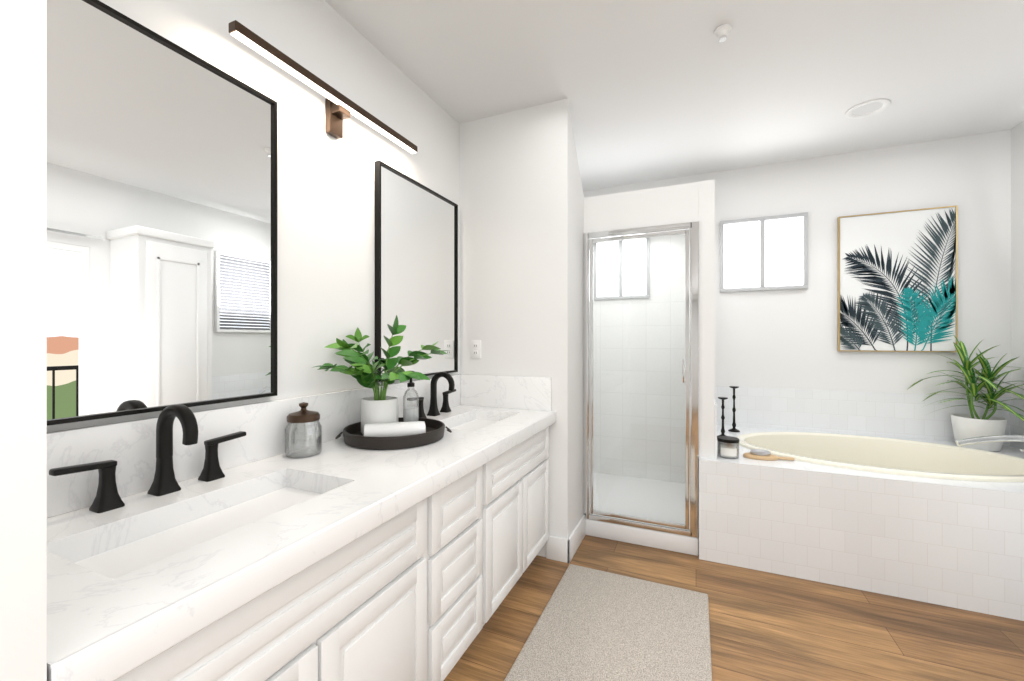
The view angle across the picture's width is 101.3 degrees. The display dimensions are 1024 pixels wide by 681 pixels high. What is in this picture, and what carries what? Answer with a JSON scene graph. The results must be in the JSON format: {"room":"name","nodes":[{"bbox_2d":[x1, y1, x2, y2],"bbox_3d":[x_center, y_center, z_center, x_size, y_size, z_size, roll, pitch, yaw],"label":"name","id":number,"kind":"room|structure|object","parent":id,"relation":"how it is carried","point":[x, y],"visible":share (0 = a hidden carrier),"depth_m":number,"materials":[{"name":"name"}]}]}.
{"room":"bathroom","nodes":[
{"label":"bathroom","id":0,"kind":"room"},
{"bbox_2d":[47,0,459,432],"bbox_3d":[-0.810,-0.060,1.802,0.150,2.660,5.350,0,0,24],"label":"wall","id":1,"kind":"structure","parent":0,"point":[325,239],"depth_m":1.69,"materials":[{"name":"white paint"}]},
{"bbox_2d":[0,0,46,680],"bbox_3d":[-0.910,-0.060,0.583,0.645,2.660,0.158,0,0,24],"label":"door frame","id":2,"kind":"structure","parent":1,"relation":"attached to","point":[23,340],"depth_m":0.51,"materials":[{"name":"white paint"}]},
{"bbox_2d":[47,0,276,425],"bbox_3d":[-0.988,-0.325,1.170,0.030,1.040,0.710,0,0,24],"label":"mirror","id":3,"kind":"object","parent":1,"relation":"attached to","point":[161,223],"visible":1,"depth_m":1.15,"materials":[{"name":"silver glass"}]},
{"bbox_2d":[47,374,458,515],"bbox_3d":[-0.744,0.312,1.738,0.018,0.195,2.081,0,0,24],"label":"backsplash","id":4,"kind":"structure","parent":1,"relation":"attached to","point":[265,423],"depth_m":1.34,"materials":[{"name":"white stone"}]},
{"bbox_2d":[229,20,416,153],"bbox_3d":[-0.707,-0.920,1.729,0.095,0.140,0.920,0,0,24],"label":"vanity light bar","id":5,"kind":"object","parent":1,"relation":"attached to","point":[339,107],"visible":1,"depth_m":1.65,"materials":[{"name":"brown metal"}]},
{"bbox_2d":[375,160,457,381],"bbox_3d":[-0.493,-0.325,2.300,0.030,1.040,0.707,0,0,24],"label":"mirror","id":6,"kind":"object","parent":1,"relation":"attached to","point":[416,257],"visible":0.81,"depth_m":2.24,"materials":[{"name":"silver glass"}]},
{"bbox_2d":[460,98,583,556],"bbox_3d":[0.069,-0.060,2.729,0.715,2.660,0.385,0,0,24],"label":"wall","id":7,"kind":"structure","parent":0,"point":[521,253],"depth_m":2.53,"materials":[{"name":"white paint"}]},
{"bbox_2d":[471,340,480,358],"bbox_3d":[-0.228,0.055,2.644,0.072,0.116,0.008,0,0,24],"label":"electrical outlet plate","id":8,"kind":"object","parent":7,"relation":"attached to","point":[475,348],"visible":1,"depth_m":2.64,"materials":[{"name":"white plastic"}]},
{"bbox_2d":[459,374,550,411],"bbox_3d":[-0.047,0.312,2.558,0.600,0.195,0.019,0,0,24],"label":"backsplash","id":9,"kind":"structure","parent":7,"relation":"attached to","point":[485,391],"depth_m":2.54,"materials":[{"name":"white stone"}]},
{"bbox_2d":[546,515,584,562],"bbox_3d":[1.406,1.202,1.840,2.700,0.135,0.899,0,0,24],"label":"baseboard","id":10,"kind":"structure","parent":7,"relation":"attached to","point":[560,549],"depth_m":2.43,"materials":[{"name":"white paint"}]},
{"bbox_2d":[584,179,714,555],"bbox_3d":[0.723,0.165,3.259,1.490,2.210,1.150,0,0,24],"label":"wall","id":11,"kind":"structure","parent":0,"point":[681,203],"depth_m":3.57,"materials":[{"name":"white paint"}]},
{"bbox_2d":[584,221,698,537],"bbox_3d":[0.785,0.231,2.616,0.688,1.865,0.062,0,0,24],"label":"shower door","id":12,"kind":"structure","parent":11,"relation":"attached to","point":[590,239],"depth_m":2.58,"materials":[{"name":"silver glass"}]},
{"bbox_2d":[325,0,1023,190],"bbox_3d":[0.765,-1.420,1.111,3.590,0.060,5.350,0,0,24],"label":"ceiling","id":13,"kind":"structure","parent":0,"point":[653,90],"depth_m":2.15,"materials":[{"name":"white paint"}]},
{"bbox_2d":[714,24,731,41],"bbox_3d":[0.943,-1.367,1.879,0.072,0.044,0.072,0,0,24],"label":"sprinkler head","id":14,"kind":"object","parent":13,"relation":"attached to","point":[722,32],"visible":1,"depth_m":1.86,"materials":[{"name":"white plastic"}]},
{"bbox_2d":[845,99,890,118],"bbox_3d":[2.129,-1.385,2.517,0.210,0.009,0.210,0,0,24],"label":"recessed light","id":15,"kind":"object","parent":13,"relation":"in","point":[868,108],"visible":1,"depth_m":2.52,"materials":[{"name":"white plastic"}]},
{"bbox_2d":[444,535,1023,680],"bbox_3d":[0.765,1.300,1.111,3.590,0.060,5.350,0,0,24],"label":"floor","id":16,"kind":"structure","parent":0,"point":[766,626],"depth_m":1.85,"materials":[{"name":"brown wood"}]},
{"bbox_2d":[111,424,551,680],"bbox_3d":[-0.473,0.870,1.619,0.611,0.800,2.081,0,0,24],"label":"bathroom vanity","id":17,"kind":"object","parent":16,"relation":"on","point":[404,600],"depth_m":1.20,"materials":[{"name":"white paint"}]},
{"bbox_2d":[47,404,554,680],"bbox_3d":[-0.458,0.440,1.612,0.642,0.060,2.081,0,0,24],"label":"countertop","id":18,"kind":"structure","parent":17,"relation":"on","point":[101,627],"depth_m":0.91,"materials":[{"name":"white stone"}]},
{"bbox_2d":[47,404,246,511],"bbox_3d":[-0.896,0.290,1.118,0.157,0.240,0.439,0,0,24],"label":"faucet","id":19,"kind":"object","parent":18,"relation":"on","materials":[{"name":"black metal"}]},
{"bbox_2d":[71,484,326,575],"bbox_3d":[-0.704,0.529,1.035,0.320,0.142,0.590,0,0,24],"label":"sink","id":20,"kind":"object","parent":18,"relation":"in","point":[118,557],"depth_m":1.03,"materials":[{"name":"white ceramic"}]},
{"bbox_2d":[285,402,321,457],"bbox_3d":[-0.751,0.316,1.514,0.120,0.187,0.120,0,0,24],"label":"glass jar","id":21,"kind":"object","parent":18,"relation":"on","point":[303,415],"visible":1,"depth_m":1.49,"materials":[{"name":"clear glass"}]},
{"bbox_2d":[335,417,451,449],"bbox_3d":[-0.489,0.384,1.762,0.412,0.050,0.412,0,0,24],"label":"tray","id":22,"kind":"object","parent":18,"relation":"on","point":[353,436],"visible":0.75,"depth_m":1.60,"materials":[{"name":"grey"}]},
{"bbox_2d":[312,315,449,433],"bbox_3d":[-0.481,0.144,1.768,0.400,0.508,0.567,0,0,24],"label":"potted plant","id":23,"kind":"object","parent":22,"relation":"on","point":[380,407],"visible":0.94,"depth_m":1.76,"materials":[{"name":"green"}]},
{"bbox_2d":[363,421,425,436],"bbox_3d":[-0.471,0.364,1.694,0.240,0.067,0.082,0,0,-15],"label":"towel","id":24,"kind":"object","parent":22,"relation":"on","point":[391,429],"visible":0.6,"depth_m":1.66,"materials":[{"name":"white fabric"}]},
{"bbox_2d":[403,378,418,421],"bbox_3d":[-0.445,0.274,1.850,0.069,0.249,0.068,0,0,24],"label":"soap bottle","id":25,"kind":"object","parent":22,"relation":"on","point":[410,414],"visible":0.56,"depth_m":1.83,"materials":[{"name":"clear glass"}]},
{"bbox_2d":[407,372,458,417],"bbox_3d":[-0.384,0.290,2.286,0.157,0.240,0.439,0,0,24],"label":"faucet","id":26,"kind":"object","parent":18,"relation":"on","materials":[{"name":"black metal"}]},
{"bbox_2d":[447,416,494,431],"bbox_3d":[-0.192,0.529,2.203,0.320,0.142,0.570,0,0,24],"label":"sink","id":27,"kind":"object","parent":18,"relation":"in","point":[476,421],"depth_m":2.38,"materials":[{"name":"white ceramic"}]},
{"bbox_2d":[504,564,711,680],"bbox_3d":[0.428,1.260,1.718,0.705,0.020,1.090,0,0,24],"label":"rug","id":28,"kind":"object","parent":16,"relation":"on","point":[594,625],"visible":0.96,"depth_m":1.79,"materials":[{"name":"beige fabric"}]},
{"bbox_2d":[699,386,1023,620],"bbox_3d":[2.184,0.822,2.601,1.882,0.894,1.178,0,0,24],"label":"tub","id":29,"kind":"object","parent":16,"relation":"on","point":[902,495],"visible":0.94,"depth_m":2.26,"materials":[{"name":"tile"}]},
{"bbox_2d":[717,397,727,436],"bbox_3d":[1.496,0.547,2.980,0.080,0.285,0.080,0,0,24],"label":"candlestick","id":30,"kind":"object","parent":29,"relation":"on","point":[722,418],"visible":0.88,"depth_m":2.97,"materials":[{"name":"black"}]},
{"bbox_2d":[717,436,739,458],"bbox_3d":[1.284,0.634,2.494,0.119,0.110,0.119,0,0,24],"label":"candle jar","id":31,"kind":"object","parent":29,"relation":"on","point":[727,447],"visible":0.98,"depth_m":2.46,"materials":[{"name":"clear glass"}]},
{"bbox_2d":[728,386,739,431],"bbox_3d":[1.687,0.519,3.191,0.080,0.340,0.080,0,0,24],"label":"candlestick","id":32,"kind":"object","parent":29,"relation":"on","point":[733,429],"visible":1,"depth_m":3.18,"materials":[{"name":"black"}]},
{"bbox_2d":[743,449,794,460],"bbox_3d":[1.490,0.664,2.442,0.260,0.050,0.088,0,0,24],"label":"bath brush","id":33,"kind":"object","parent":29,"relation":"on","point":[758,454],"visible":1,"depth_m":2.43,"materials":[{"name":"brown wood"}]},
{"bbox_2d":[907,334,1023,451],"bbox_3d":[2.914,0.322,2.615,0.520,0.734,0.532,0,0,24],"label":"potted plant","id":34,"kind":"object","parent":29,"relation":"on","point":[970,425],"visible":0.98,"depth_m":2.66,"materials":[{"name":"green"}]},
{"bbox_2d":[583,129,1010,396],"bbox_3d":[1.877,-0.060,3.463,3.440,2.660,0.150,0,0,24],"label":"wall","id":35,"kind":"structure","parent":0,"point":[784,339],"depth_m":3.10,"materials":[{"name":"white paint"}]},
{"bbox_2d":[593,238,649,299],"bbox_3d":[0.975,-0.645,3.757,0.490,0.550,0.034,0,0,24],"label":"shower window","id":36,"kind":"structure","parent":35,"relation":"attached to","point":[627,263],"depth_m":3.75,"materials":[{"name":"white glass"}]},
{"bbox_2d":[720,212,807,291],"bbox_3d":[1.978,-0.685,3.318,0.600,0.580,0.034,0,0,24],"label":"window","id":37,"kind":"structure","parent":35,"relation":"in","point":[765,253],"depth_m":3.31,"materials":[{"name":"white glass"}]},
{"bbox_2d":[837,205,957,351],"bbox_3d":[2.723,-0.417,2.990,0.655,0.995,0.035,0,0,24],"label":"framed picture","id":38,"kind":"object","parent":35,"relation":"attached to","point":[897,281],"visible":1,"depth_m":2.97,"materials":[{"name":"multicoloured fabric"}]},
{"bbox_2d":[1011,121,1023,399],"bbox_3d":[2.341,-0.060,0.421,0.150,2.660,5.050,0,0,24],"label":"wall","id":39,"kind":"structure","parent":0,"point":[1017,241],"depth_m":2.71,"materials":[{"name":"white paint"}]}
]}

